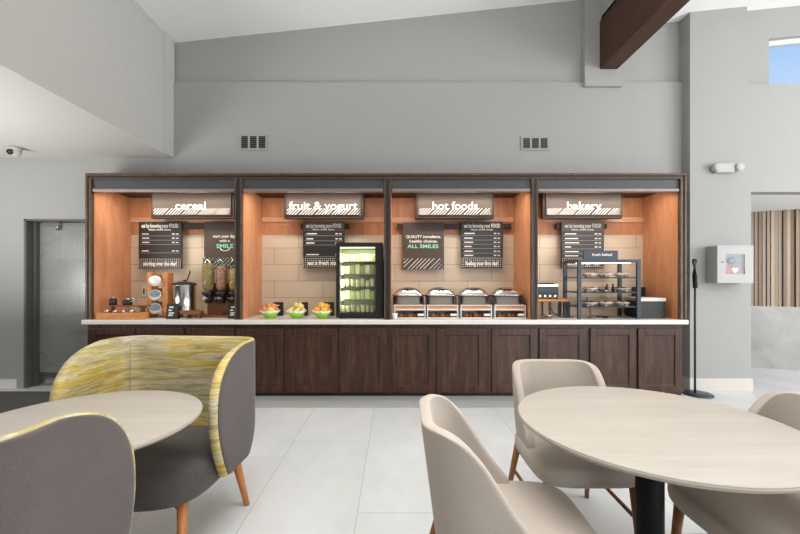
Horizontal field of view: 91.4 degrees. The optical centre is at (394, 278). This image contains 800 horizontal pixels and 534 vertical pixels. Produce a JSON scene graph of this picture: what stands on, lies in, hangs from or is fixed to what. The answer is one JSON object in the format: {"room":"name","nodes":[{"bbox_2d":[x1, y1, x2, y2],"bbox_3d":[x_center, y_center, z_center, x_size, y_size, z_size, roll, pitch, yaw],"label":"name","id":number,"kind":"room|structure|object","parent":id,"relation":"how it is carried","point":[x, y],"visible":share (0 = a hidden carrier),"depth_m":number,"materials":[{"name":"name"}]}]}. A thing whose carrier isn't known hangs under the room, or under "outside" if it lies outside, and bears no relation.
{"room":"eatery","nodes":[
{"label":"eatery","id":0,"kind":"room"},
{"bbox_2d":[0,391,50,412],"bbox_3d":[-5.490,1.311,0.019,5.020,0.008,9.038,0,0,0],"label":"floor","id":1,"kind":"structure","parent":0,"point":[9,400],"depth_m":4.23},
{"bbox_2d":[0,0,171,157],"bbox_3d":[-5.342,-2.572,0.113,5.316,2.225,9.225,0,0,0],"label":"wall","id":2,"kind":"structure","parent":0,"point":[79,78],"depth_m":3.59,"materials":[{"name":"paint"}]},
{"bbox_2d":[6,145,22,156],"bbox_3d":[-4.197,-1.409,4.303,0.116,0.102,0.136,0,0,0],"label":"dome camera","id":3,"kind":"object","parent":2,"relation":"attached to","point":[12,150],"visible":1,"depth_m":4.28,"materials":[{"name":"white plastic"}]},
{"bbox_2d":[0,0,681,387],"bbox_3d":[-2.218,-1.185,4.803,11.564,5.000,0.195,0,0,0],"label":"wall","id":4,"kind":"structure","parent":0,"point":[454,92],"depth_m":4.71,"materials":[{"name":"grey paint"}]},
{"bbox_2d":[0,379,16,387],"bbox_3d":[-6.280,1.261,4.702,3.440,0.108,0.025,0,0,0],"label":"baseboard","id":5,"kind":"structure","parent":4,"relation":"attached to","point":[4,383],"depth_m":4.69,"materials":[{"name":"white paint"}]},
{"bbox_2d":[24,219,87,387],"bbox_3d":[-3.965,0.296,4.793,1.021,2.039,0.184,0,0,0],"label":"door","id":6,"kind":"structure","parent":4,"relation":"in","point":[54,249],"depth_m":4.84,"materials":[{"name":"metal"}]},
{"bbox_2d":[163,32,174,157],"bbox_3d":[-2.677,-2.164,4.622,0.014,1.404,0.205,0,0,0],"label":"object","id":7,"kind":"structure","parent":4,"relation":"attached to","point":[168,43],"depth_m":4.60,"materials":[{"name":"paint"}]},
{"bbox_2d":[131,235,228,313],"bbox_3d":[-2.591,-0.057,5.032,1.645,1.019,0.036,0,0,0],"label":"backsplash","id":8,"kind":"structure","parent":4,"relation":"attached to","point":[192,245],"depth_m":5.01,"materials":[{"name":"beige tile"}]},
{"bbox_2d":[239,134,266,149],"bbox_3d":[-1.707,-1.647,4.699,0.338,0.193,0.012,0,0,0],"label":"air vent","id":9,"kind":"object","parent":4,"relation":"in","point":[246,141],"visible":1,"depth_m":4.70,"materials":[{"name":"grey metal"}]},
{"bbox_2d":[262,235,383,313],"bbox_3d":[-0.917,-0.057,5.032,1.628,1.019,0.036,0,0,0],"label":"backsplash","id":10,"kind":"structure","parent":4,"relation":"attached to","point":[285,280],"depth_m":5.01,"materials":[{"name":"beige tile"}]},
{"bbox_2d":[392,235,513,312],"bbox_3d":[0.739,-0.057,5.032,1.608,1.019,0.036,0,0,0],"label":"backsplash","id":11,"kind":"structure","parent":4,"relation":"attached to","point":[454,278],"depth_m":5.01,"materials":[{"name":"beige tile"}]},
{"bbox_2d":[521,136,548,149],"bbox_3d":[1.689,-1.635,4.699,0.338,0.169,0.012,0,0,0],"label":"air vent","id":12,"kind":"object","parent":4,"relation":"in","point":[527,142],"visible":1,"depth_m":4.70,"materials":[{"name":"grey metal"}]},
{"bbox_2d":[538,235,642,313],"bbox_3d":[2.390,-0.057,5.032,1.634,1.019,0.036,0,0,0],"label":"backsplash","id":13,"kind":"structure","parent":4,"relation":"attached to","point":[629,247],"depth_m":5.01,"materials":[{"name":"beige tile"}]},
{"bbox_2d":[85,173,686,319],"bbox_3d":[-0.100,-0.364,4.698,6.708,1.634,0.704,0,0,0],"label":"serving alcove","id":14,"kind":"object","parent":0,"point":[652,228],"visible":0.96,"depth_m":4.77,"materials":[{"name":"brown wood"}]},
{"bbox_2d":[142,286,145,296],"bbox_3d":[-3.223,0.158,5.009,0.046,0.135,0.012,0,0,0],"label":"outlet plate","id":15,"kind":"object","parent":14,"relation":"attached to","point":[143,287],"visible":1,"depth_m":5.01,"materials":[{"name":"white paint"}]},
{"bbox_2d":[139,222,181,268],"bbox_3d":[-2.969,-0.426,4.938,0.542,0.594,0.029,0,0,0],"label":"menu board","id":16,"kind":"object","parent":14,"relation":"attached to","point":[160,243],"visible":1,"depth_m":4.93,"materials":[{"name":"black"}]},
{"bbox_2d":[151,193,234,218],"bbox_3d":[-2.475,-0.893,4.797,1.016,0.302,0.106,0,0,0],"label":"station sign","id":17,"kind":"object","parent":14,"relation":"hanging from","point":[163,205],"visible":0.99,"depth_m":4.75,"materials":[{"name":"brown metal"}]},
{"bbox_2d":[204,222,234,268],"bbox_3d":[-2.181,-0.422,4.936,0.468,0.590,0.033,0,0,0],"label":"poster","id":18,"kind":"object","parent":14,"relation":"attached to","point":[219,237],"visible":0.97,"depth_m":4.93,"materials":[{"name":"black paper"}]},
{"bbox_2d":[284,193,363,218],"bbox_3d":[-0.871,-0.893,4.797,0.974,0.302,0.106,0,0,0],"label":"station sign","id":19,"kind":"object","parent":14,"relation":"hanging from","point":[296,205],"visible":1,"depth_m":4.75,"materials":[{"name":"brown metal"}]},
{"bbox_2d":[303,222,344,267],"bbox_3d":[-0.901,-0.431,4.938,0.525,0.584,0.029,0,0,0],"label":"menu board","id":20,"kind":"object","parent":14,"relation":"attached to","point":[320,239],"visible":0.94,"depth_m":4.93,"materials":[{"name":"black"}]},
{"bbox_2d":[403,222,443,269],"bbox_3d":[0.359,-0.418,4.938,0.521,0.597,0.028,0,0,0],"label":"poster","id":21,"kind":"object","parent":14,"relation":"attached to","point":[423,242],"visible":1,"depth_m":4.93,"materials":[{"name":"black paper"}]},
{"bbox_2d":[415,193,493,218],"bbox_3d":[0.731,-0.893,4.797,0.961,0.302,0.106,0,0,0],"label":"station sign","id":22,"kind":"object","parent":14,"relation":"hanging from","point":[427,205],"visible":1,"depth_m":4.75,"materials":[{"name":"brown metal"}]},
{"bbox_2d":[461,222,502,268],"bbox_3d":[1.100,-0.428,4.938,0.531,0.590,0.029,0,0,0],"label":"menu board","id":23,"kind":"object","parent":14,"relation":"attached to","point":[481,242],"visible":1,"depth_m":4.93,"materials":[{"name":"black"}]},
{"bbox_2d":[541,193,621,218],"bbox_3d":[2.296,-0.893,4.797,0.974,0.302,0.106,0,0,0],"label":"station sign","id":24,"kind":"object","parent":14,"relation":"hanging from","point":[553,205],"visible":1,"depth_m":4.75,"materials":[{"name":"brown metal"}]},
{"bbox_2d":[561,222,603,268],"bbox_3d":[2.373,-0.428,4.938,0.537,0.590,0.029,0,0,0],"label":"menu board","id":25,"kind":"object","parent":14,"relation":"attached to","point":[576,237],"visible":0.82,"depth_m":4.93,"materials":[{"name":"black"}]},
{"bbox_2d":[0,367,799,533],"bbox_3d":[0.000,1.365,1.050,16.000,0.100,11.100,0,0,0],"label":"floor","id":26,"kind":"structure","parent":0,"point":[306,470],"depth_m":2.57,"materials":[{"name":"grey tile"}]},
{"bbox_2d":[0,412,135,533],"bbox_3d":[-1.245,0.828,1.072,0.852,0.980,0.666,0,0,0],"label":"tub chair","id":27,"kind":"object","parent":26,"relation":"on","point":[74,473],"visible":1,"depth_m":0.98,"materials":[{"name":"grey fabric"}]},
{"bbox_2d":[0,390,202,450],"bbox_3d":[-1.245,0.940,1.558,0.856,0.750,0.856,0,0,0],"label":"round table","id":28,"kind":"object","parent":26,"relation":"on","point":[149,417],"visible":0.55,"depth_m":1.65,"materials":[{"name":"laminate"}]},
{"bbox_2d":[88,324,185,344],"bbox_3d":[-2.892,0.909,4.673,1.103,0.811,0.654,0,0,0],"label":"base cabinet","id":29,"kind":"object","parent":26,"relation":"on","point":[96,332],"visible":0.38,"depth_m":4.35,"materials":[{"name":"brown wood"}]},
{"bbox_2d":[49,335,254,533],"bbox_3d":[-1.229,0.828,2.008,0.852,0.980,0.666,0,0,5],"label":"tub chair","id":30,"kind":"object","parent":26,"relation":"on","point":[174,470],"visible":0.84,"depth_m":2.03,"materials":[{"name":"yellow fabric"}]},
{"bbox_2d":[186,324,285,395],"bbox_3d":[-1.781,0.909,4.673,1.118,0.811,0.654,0,0,0],"label":"base cabinet","id":31,"kind":"object","parent":26,"relation":"on","point":[270,339],"visible":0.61,"depth_m":4.36,"materials":[{"name":"brown wood"}]},
{"bbox_2d":[286,324,388,395],"bbox_3d":[-0.645,0.909,4.673,1.156,0.811,0.654,0,0,0],"label":"base cabinet","id":32,"kind":"object","parent":26,"relation":"on","point":[322,359],"visible":0.93,"depth_m":4.36,"materials":[{"name":"brown wood"}]},
{"bbox_2d":[81,314,688,323],"bbox_3d":[-0.111,0.478,4.662,6.719,0.050,0.704,0,0,0],"label":"countertop","id":33,"kind":"structure","parent":32,"relation":"on","point":[311,318],"depth_m":4.31,"materials":[{"name":"white stone"}]},
{"bbox_2d":[96,305,150,319],"bbox_3d":[-3.088,0.377,4.445,0.502,0.153,0.190,0,0,0],"label":"tray","id":34,"kind":"object","parent":33,"relation":"on","point":[110,315],"visible":0.94,"depth_m":4.35,"materials":[{"name":"brown wood"}]},
{"bbox_2d":[109,296,116,304],"bbox_3d":[-3.247,0.251,4.490,0.080,0.099,0.080,0,0,0],"label":"canister","id":35,"kind":"object","parent":34,"relation":"on","point":[112,301],"visible":0.98,"depth_m":4.46,"materials":[{"name":"black plastic"}]},
{"bbox_2d":[122,298,132,304],"bbox_3d":[-3.080,0.262,4.490,0.096,0.077,0.096,0,0,0],"label":"canister","id":36,"kind":"object","parent":34,"relation":"on","point":[124,302],"visible":1,"depth_m":4.46,"materials":[{"name":"black plastic"}]},
{"bbox_2d":[109,305,150,312],"bbox_3d":[-3.048,0.371,4.492,0.422,0.141,0.095,0,0,0],"label":"shelf","id":37,"kind":"object","parent":34,"relation":"attached to","point":[112,307],"depth_m":4.45,"materials":[{"name":"brown wood"}]},
{"bbox_2d":[147,272,173,317],"bbox_3d":[-2.813,0.188,4.655,0.261,0.530,0.210,0,0,0],"label":"rack","id":38,"kind":"object","parent":33,"relation":"on","point":[167,279],"visible":0.68,"depth_m":4.61,"materials":[{"name":"brown wood"}]},
{"bbox_3d":[-2.815,0.026,4.582,0.118,0.111,0.112,0,0,0],"label":"bowl","id":39,"kind":"object","parent":38,"relation":"in","visible":0},
{"bbox_2d":[149,276,160,283],"bbox_3d":[-2.810,0.015,4.571,0.118,0.111,0.112,0,0,0],"label":"bowl","id":40,"kind":"object","parent":39,"relation":"in","point":[153,279],"visible":0.99,"depth_m":4.60,"materials":[{"name":"white ceramic"}]},
{"bbox_3d":[-2.815,0.192,4.582,0.118,0.111,0.112,0,0,0],"label":"bowl","id":41,"kind":"object","parent":38,"relation":"in","visible":0},
{"bbox_2d":[149,290,160,297],"bbox_3d":[-2.810,0.181,4.571,0.118,0.111,0.112,0,0,0],"label":"bowl","id":42,"kind":"object","parent":41,"relation":"in","point":[153,293],"visible":0.98,"depth_m":4.60,"materials":[{"name":"white ceramic"}]},
{"bbox_3d":[-2.815,0.351,4.582,0.118,0.111,0.112,0,0,0],"label":"bowl","id":43,"kind":"object","parent":38,"relation":"in","visible":0},
{"bbox_2d":[149,303,160,311],"bbox_3d":[-2.810,0.341,4.571,0.118,0.111,0.112,0,0,0],"label":"bowl","id":44,"kind":"object","parent":43,"relation":"in","point":[154,307],"visible":0.99,"depth_m":4.60,"materials":[{"name":"white ceramic"}]},
{"bbox_2d":[166,304,179,318],"bbox_3d":[-2.536,0.367,4.450,0.130,0.172,0.060,0,0,0],"label":"sign","id":45,"kind":"object","parent":33,"relation":"on","point":[172,311],"visible":1,"depth_m":4.43,"materials":[{"name":"black plastic"}]},
{"bbox_2d":[171,271,199,316],"bbox_3d":[-2.515,0.175,4.660,0.271,0.555,0.271,0,0,0],"label":"kettle","id":46,"kind":"object","parent":33,"relation":"on","point":[184,292],"visible":0.7,"depth_m":4.56,"materials":[{"name":"silver metal"}]},
{"bbox_2d":[185,310,203,317],"bbox_3d":[-2.318,0.410,4.510,0.177,0.086,0.100,0,0,0],"label":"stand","id":47,"kind":"object","parent":33,"relation":"on","point":[189,313],"visible":1,"depth_m":4.46,"materials":[{"name":"brown wood"}]},
{"bbox_2d":[195,258,234,317],"bbox_3d":[-2.092,0.096,4.688,0.510,0.714,0.265,0,0,0],"label":"dispenser","id":48,"kind":"object","parent":33,"relation":"on","point":[217,301],"visible":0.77,"depth_m":4.68,"materials":[{"name":"black plastic"}]},
{"bbox_2d":[203,263,213,290],"bbox_3d":[-2.222,-0.026,4.650,0.122,0.330,0.122,0,0,0],"label":"cereal","id":49,"kind":"object","parent":48,"relation":"in","point":[208,268],"visible":1,"depth_m":4.60,"materials":[{"name":"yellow food"}]},
{"bbox_2d":[216,266,226,290],"bbox_3d":[-2.066,-0.011,4.650,0.122,0.300,0.122,0,0,0],"label":"cereal","id":50,"kind":"object","parent":48,"relation":"in","point":[221,271],"visible":1,"depth_m":4.60,"materials":[{"name":"food"}]},
{"bbox_2d":[229,268,234,290],"bbox_3d":[-1.911,0.004,4.650,0.122,0.270,0.122,0,0,0],"label":"cereal","id":51,"kind":"object","parent":48,"relation":"in","point":[232,270],"visible":0.68,"depth_m":4.59,"materials":[{"name":"yellow food"}]},
{"bbox_2d":[228,304,234,318],"bbox_3d":[-1.855,0.368,4.490,0.120,0.169,0.060,0,0,0],"label":"sign","id":52,"kind":"object","parent":33,"relation":"on","point":[231,307],"visible":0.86,"depth_m":4.47,"materials":[{"name":"black plastic"}]},
{"bbox_2d":[230,306,234,315],"bbox_3d":[-1.861,0.367,4.472,0.060,0.103,0.018,0,0,0],"label":"print","id":53,"kind":"object","parent":52,"relation":"attached to","point":[232,308],"depth_m":4.47,"materials":[{"name":"white"}]},
{"bbox_2d":[259,310,279,317],"bbox_3d":[-1.449,0.407,4.520,0.220,0.093,0.220,0,0,-34],"label":"fruit bowl","id":54,"kind":"object","parent":33,"relation":"on","point":[267,314],"visible":0.94,"depth_m":4.45,"materials":[{"name":"green ceramic"}]},
{"bbox_2d":[273,302,283,315],"bbox_3d":[-1.446,0.370,4.830,0.123,0.166,0.060,0,0,0],"label":"sign","id":55,"kind":"object","parent":33,"relation":"on","point":[280,306],"visible":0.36,"depth_m":4.82,"materials":[{"name":"black plastic"}]},
{"bbox_2d":[286,310,306,317],"bbox_3d":[-1.142,0.407,4.520,0.220,0.093,0.220,0,0,-34],"label":"fruit bowl","id":56,"kind":"object","parent":33,"relation":"on","point":[294,314],"visible":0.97,"depth_m":4.45,"materials":[{"name":"green ceramic"}]},
{"bbox_2d":[298,302,308,315],"bbox_3d":[-1.139,0.370,4.830,0.123,0.166,0.060,0,0,0],"label":"sign","id":57,"kind":"object","parent":33,"relation":"on","point":[305,304],"visible":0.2,"depth_m":4.82,"materials":[{"name":"black plastic"}]},
{"bbox_2d":[312,310,332,317],"bbox_3d":[-0.840,0.407,4.520,0.220,0.093,0.220,0,0,-34],"label":"fruit bowl","id":58,"kind":"object","parent":33,"relation":"on","point":[321,314],"visible":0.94,"depth_m":4.45,"materials":[{"name":"green ceramic"}]},
{"bbox_2d":[324,302,334,315],"bbox_3d":[-0.815,0.370,4.830,0.123,0.166,0.060,0,0,0],"label":"sign","id":59,"kind":"object","parent":33,"relation":"on","point":[331,304],"visible":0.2,"depth_m":4.82,"materials":[{"name":"black plastic"}]},
{"bbox_2d":[336,242,383,317],"bbox_3d":[-0.409,0.017,4.660,0.532,0.873,0.440,0,0,0],"label":"fridge","id":60,"kind":"object","parent":33,"relation":"on","point":[348,248],"visible":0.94,"depth_m":4.46,"materials":[{"name":"black plastic"}]},
{"bbox_2d":[341,291,345,298],"bbox_3d":[-0.609,0.191,4.590,0.052,0.092,0.060,0,0,0],"label":"carton","id":61,"kind":"object","parent":60,"relation":"on","point":[343,293],"visible":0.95,"depth_m":4.56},
{"bbox_2d":[341,266,345,273],"bbox_3d":[-0.609,-0.105,4.590,0.052,0.096,0.060,0,0,0],"label":"carton","id":62,"kind":"object","parent":60,"relation":"on","point":[343,268],"visible":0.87,"depth_m":4.56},
{"bbox_2d":[346,290,350,298],"bbox_3d":[-0.552,0.185,4.590,0.052,0.105,0.060,0,0,0],"label":"carton","id":63,"kind":"object","parent":60,"relation":"on","point":[348,292],"visible":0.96,"depth_m":4.56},
{"bbox_2d":[346,266,350,273],"bbox_3d":[-0.552,-0.104,4.590,0.052,0.095,0.060,0,0,0],"label":"carton","id":64,"kind":"object","parent":60,"relation":"on","point":[348,268],"visible":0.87,"depth_m":4.56,"materials":[{"name":"white cardboard"}]},
{"bbox_2d":[355,264,359,273],"bbox_3d":[-0.437,-0.116,4.590,0.052,0.118,0.060,0,0,0],"label":"carton","id":65,"kind":"object","parent":60,"relation":"on","point":[357,266],"visible":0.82,"depth_m":4.56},
{"bbox_2d":[355,291,359,298],"bbox_3d":[-0.437,0.190,4.590,0.052,0.094,0.060,0,0,0],"label":"carton","id":66,"kind":"object","parent":60,"relation":"on","point":[357,293],"visible":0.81,"depth_m":4.56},
{"bbox_2d":[340,261,374,262],"bbox_3d":[-0.409,-0.201,4.684,0.462,0.006,0.328,0,0,0],"label":"shelf","id":67,"kind":"object","parent":60,"relation":"attached to","point":[340,261],"depth_m":4.55,"materials":[{"name":"metal"}]},
{"bbox_2d":[360,290,364,298],"bbox_3d":[-0.380,0.185,4.590,0.052,0.105,0.060,0,0,0],"label":"carton","id":68,"kind":"object","parent":60,"relation":"on","point":[362,292],"visible":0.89,"depth_m":4.56,"materials":[{"name":"green cardboard"}]},
{"bbox_2d":[360,278,364,286],"bbox_3d":[-0.380,0.042,4.590,0.057,0.097,0.057,0,0,0],"label":"yogurt cup","id":69,"kind":"object","parent":60,"relation":"on","point":[362,280],"visible":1,"depth_m":4.57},
{"bbox_2d":[360,266,364,273],"bbox_3d":[-0.380,-0.105,4.590,0.052,0.097,0.060,0,0,0],"label":"carton","id":70,"kind":"object","parent":60,"relation":"on","point":[362,268],"visible":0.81,"depth_m":4.56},
{"bbox_2d":[365,289,369,298],"bbox_3d":[-0.323,0.178,4.590,0.052,0.118,0.060,0,0,0],"label":"carton","id":71,"kind":"object","parent":60,"relation":"on","point":[367,291],"visible":0.96,"depth_m":4.56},
{"bbox_2d":[365,265,369,273],"bbox_3d":[-0.323,-0.112,4.590,0.052,0.110,0.060,0,0,0],"label":"carton","id":72,"kind":"object","parent":60,"relation":"on","point":[367,267],"visible":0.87,"depth_m":4.56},
{"bbox_2d":[370,265,374,273],"bbox_3d":[-0.266,-0.113,4.590,0.052,0.112,0.060,0,0,0],"label":"carton","id":73,"kind":"object","parent":60,"relation":"on","point":[372,267],"visible":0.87,"depth_m":4.56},
{"bbox_2d":[370,291,374,298],"bbox_3d":[-0.266,0.190,4.590,0.052,0.095,0.060,0,0,0],"label":"carton","id":74,"kind":"object","parent":60,"relation":"on","point":[372,293],"visible":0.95,"depth_m":4.56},
{"bbox_2d":[394,304,425,317],"bbox_3d":[0.171,0.375,4.628,0.361,0.157,0.304,0,0,0],"label":"stand","id":75,"kind":"object","parent":33,"relation":"on","point":[404,311],"visible":0.83,"depth_m":4.48,"materials":[{"name":"white paint"}]},
{"bbox_2d":[392,287,423,304],"bbox_3d":[0.154,0.197,4.630,0.374,0.199,0.312,0,0,0],"label":"chafing dish","id":76,"kind":"object","parent":75,"relation":"on","point":[405,295],"visible":1,"depth_m":4.49,"materials":[{"name":"metal"}]},
{"bbox_2d":[426,304,457,317],"bbox_3d":[0.548,0.375,4.628,0.361,0.157,0.304,0,0,0],"label":"stand","id":77,"kind":"object","parent":33,"relation":"on","point":[434,311],"visible":0.89,"depth_m":4.48,"materials":[{"name":"white paint"}]},
{"bbox_2d":[424,287,456,304],"bbox_3d":[0.531,0.197,4.630,0.374,0.199,0.312,0,0,0],"label":"chafing dish","id":78,"kind":"object","parent":77,"relation":"on","point":[437,295],"visible":0.98,"depth_m":4.49,"materials":[{"name":"metal"}]},
{"bbox_2d":[457,303,491,317],"bbox_3d":[0.934,0.375,4.628,0.361,0.157,0.304,0,0,0],"label":"stand","id":79,"kind":"object","parent":33,"relation":"on","point":[467,311],"visible":0.84,"depth_m":4.49,"materials":[{"name":"white paint"}]},
{"bbox_2d":[456,287,489,304],"bbox_3d":[0.917,0.197,4.630,0.374,0.199,0.312,0,0,0],"label":"chafing dish","id":80,"kind":"object","parent":79,"relation":"on","point":[469,295],"visible":1,"depth_m":4.50,"materials":[{"name":"metal"}]},
{"bbox_2d":[491,304,525,317],"bbox_3d":[1.325,0.375,4.628,0.361,0.157,0.304,0,0,0],"label":"stand","id":81,"kind":"object","parent":33,"relation":"on","point":[501,311],"visible":0.74,"depth_m":4.49,"materials":[{"name":"white paint"}]},
{"bbox_2d":[489,287,523,304],"bbox_3d":[1.307,0.197,4.630,0.374,0.199,0.312,0,0,0],"label":"chafing dish","id":82,"kind":"object","parent":81,"relation":"on","point":[502,295],"visible":0.94,"depth_m":4.50,"materials":[{"name":"metal"}]},
{"bbox_2d":[538,298,569,316],"bbox_3d":[1.872,0.344,4.730,0.389,0.217,0.300,0,0,0],"label":"shelf","id":83,"kind":"object","parent":33,"relation":"on","point":[559,300],"visible":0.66,"depth_m":4.60,"materials":[{"name":"brown wood"}]},
{"bbox_2d":[538,283,558,298],"bbox_3d":[1.806,0.141,4.723,0.268,0.189,0.234,0,0,0],"label":"toaster","id":84,"kind":"object","parent":83,"relation":"on","point":[550,290],"visible":0.74,"depth_m":4.62,"materials":[{"name":"metal"}]},
{"bbox_2d":[563,251,640,318],"bbox_3d":[2.431,0.065,4.620,0.714,0.776,0.400,0,0,0],"label":"display","id":85,"kind":"object","parent":33,"relation":"on","point":[589,257],"visible":0.98,"depth_m":4.43,"materials":[{"name":"metal"}]},
{"bbox_2d":[564,291,630,292],"bbox_3d":[2.431,0.153,4.620,0.704,0.012,0.340,0,0,0],"label":"shelf","id":86,"kind":"object","parent":85,"relation":"attached to","point":[564,291],"depth_m":4.49,"materials":[{"name":"metal"}]},
{"bbox_2d":[564,304,630,306],"bbox_3d":[2.431,0.318,4.620,0.704,0.012,0.340,0,0,0],"label":"shelf","id":87,"kind":"object","parent":85,"relation":"attached to","point":[573,305],"depth_m":4.59,"materials":[{"name":"metal"}]},
{"bbox_2d":[624,287,645,313],"bbox_3d":[3.034,0.276,4.925,0.212,0.353,0.130,0,0,0],"label":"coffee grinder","id":88,"kind":"object","parent":33,"relation":"on","point":[643,289],"visible":0.27,"depth_m":4.87,"materials":[{"name":"black plastic"}]},
{"bbox_2d":[625,297,665,317],"bbox_3d":[2.964,0.336,4.631,0.295,0.235,0.318,0,0,0],"label":"bin","id":89,"kind":"object","parent":33,"relation":"on","point":[651,307],"visible":0.78,"depth_m":4.48,"materials":[{"name":"black plastic"}]},
{"bbox_2d":[255,396,513,407],"bbox_3d":[-0.100,1.313,4.173,6.708,0.003,0.386,0,0,0],"label":"trim","id":90,"kind":"structure","parent":26,"relation":"on","point":[260,401],"depth_m":4.18,"materials":[{"name":"grey tile"}]},
{"bbox_2d":[389,324,487,395],"bbox_3d":[0.489,0.909,4.673,1.112,0.811,0.654,0,0,0],"label":"base cabinet","id":91,"kind":"object","parent":26,"relation":"on","point":[424,359],"visible":0.99,"depth_m":4.36,"materials":[{"name":"brown wood"}]},
{"bbox_2d":[419,394,595,533],"bbox_3d":[0.387,0.899,1.425,0.617,0.838,0.510,0,0,2],"label":"dining chair","id":92,"kind":"object","parent":26,"relation":"on","point":[470,493],"visible":1,"depth_m":1.26,"materials":[{"name":"beige fabric"}]},
{"bbox_2d":[488,324,586,395],"bbox_3d":[1.598,0.909,4.673,1.105,0.811,0.654,0,0,0],"label":"base cabinet","id":93,"kind":"object","parent":26,"relation":"on","point":[507,343],"visible":0.56,"depth_m":4.36,"materials":[{"name":"brown wood"}]},
{"bbox_2d":[508,359,634,533],"bbox_3d":[0.915,0.899,2.054,0.510,0.838,0.617,0,0,0],"label":"dining chair","id":94,"kind":"object","parent":26,"relation":"on","point":[554,466],"visible":0.58,"depth_m":2.01,"materials":[{"name":"beige fabric"}]},
{"bbox_2d":[587,324,681,394],"bbox_3d":[2.686,0.909,4.673,1.070,0.811,0.654,0,0,0],"label":"base cabinet","id":95,"kind":"object","parent":26,"relation":"on","point":[634,356],"visible":0.72,"depth_m":4.36,"materials":[{"name":"brown wood"}]},
{"bbox_2d":[517,386,799,533],"bbox_3d":[1.018,0.940,1.559,1.010,0.750,1.010,0,0,0],"label":"round table","id":96,"kind":"object","parent":26,"relation":"on","point":[658,438],"visible":1,"depth_m":1.42,"materials":[{"name":"laminate"}]},
{"bbox_2d":[682,259,714,398],"bbox_3d":[3.442,0.544,4.430,0.290,1.543,0.290,0,0,0],"label":"pole stand","id":97,"kind":"object","parent":26,"relation":"on","point":[693,393],"visible":1,"depth_m":4.42,"materials":[{"name":"metal"}]},
{"bbox_2d":[667,391,799,533],"bbox_3d":[1.458,0.899,1.480,0.617,0.838,0.510,0,0,0],"label":"dining chair","id":98,"kind":"object","parent":26,"relation":"on","point":[715,512],"visible":0.55,"depth_m":1.48,"materials":[{"name":"beige fabric"}]},
{"bbox_2d":[135,0,799,42],"bbox_3d":[2.558,-3.272,0.200,10.884,0.836,9.400,0,0,0],"label":"ceiling","id":99,"kind":"structure","parent":0,"point":[181,20],"depth_m":4.52,"materials":[{"name":"white paint"}]},
{"bbox_2d":[600,0,689,68],"bbox_3d":[2.552,-2.790,0.083,0.211,0.566,9.165,0,0,0],"label":"ceiling beam","id":100,"kind":"structure","parent":99,"relation":"attached to","point":[628,24],"depth_m":4.12,"materials":[{"name":"brown wood"}]},
{"bbox_2d":[581,0,622,87],"bbox_3d":[2.497,-2.878,4.715,0.454,1.144,0.110,0,0,0],"label":"wall","id":101,"kind":"structure","parent":0,"point":[592,76],"depth_m":4.66,"materials":[{"name":"grey paint"}]},
{"bbox_2d":[601,0,614,18],"bbox_3d":[2.547,-3.272,0.125,0.161,0.438,9.250,0,0,0],"label":"wall","id":102,"kind":"structure","parent":0,"point":[605,4],"depth_m":4.57,"materials":[{"name":"grey paint"}]},
{"bbox_2d":[679,6,750,377],"bbox_3d":[3.822,-0.985,4.755,0.716,4.600,0.350,0,0,0],"label":"wall column","id":103,"kind":"structure","parent":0,"point":[716,93],"depth_m":4.58,"materials":[{"name":"grey paint"}]},
{"bbox_2d":[682,376,752,390],"bbox_3d":[3.822,1.240,4.753,0.740,0.150,0.375,0,0,0],"label":"baseboard","id":104,"kind":"structure","parent":103,"relation":"attached to","point":[702,384],"depth_m":4.57,"materials":[{"name":"beige tile"}]},
{"bbox_2d":[711,163,744,172],"bbox_3d":[3.864,-1.293,4.540,0.348,0.108,0.078,0,0,0],"label":"emergency light","id":105,"kind":"object","parent":103,"relation":"attached to","point":[717,167],"visible":1,"depth_m":4.53,"materials":[{"name":"white plastic"}]},
{"bbox_2d":[706,246,752,282],"bbox_3d":[3.855,-0.167,4.494,0.408,0.424,0.171,0,0,0],"label":"cabinet","id":106,"kind":"object","parent":103,"relation":"attached to","point":[724,264],"visible":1,"depth_m":4.42,"materials":[{"name":"white plastic"}]},
{"bbox_2d":[747,5,799,194],"bbox_3d":[6.067,-2.353,4.694,3.866,2.663,0.227,0,0,0],"label":"wall","id":107,"kind":"structure","parent":0,"point":[775,108],"depth_m":4.58,"materials":[{"name":"grey paint"}]},
{"bbox_2d":[769,38,799,47],"bbox_3d":[5.388,-2.685,4.757,1.824,0.751,0.060,0,0,0],"label":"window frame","id":108,"kind":"structure","parent":107,"relation":"in","point":[787,42],"depth_m":4.73,"materials":[{"name":"white paint"}]},
{"bbox_2d":[751,209,799,306],"bbox_3d":[5.683,-0.441,5.688,3.536,1.688,0.040,0,0,24],"label":"curtain","id":109,"kind":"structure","parent":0,"point":[772,232],"depth_m":5.72,"materials":[{"name":"beige fabric"}]},
{"bbox_2d":[751,210,799,369],"bbox_3d":[5.836,-0.035,5.663,4.000,2.700,0.121,0,0,24],"label":"wall","id":110,"kind":"structure","parent":0,"point":[775,331],"depth_m":5.71,"materials":[{"name":"grey stone"}]},
{"bbox_2d":[751,195,799,211],"bbox_3d":[5.940,-1.060,5.766,4.119,0.150,2.069,0,0,0],"label":"ceiling","id":111,"kind":"structure","parent":0,"point":[759,203],"depth_m":5.17,"materials":[{"name":"white paint"}]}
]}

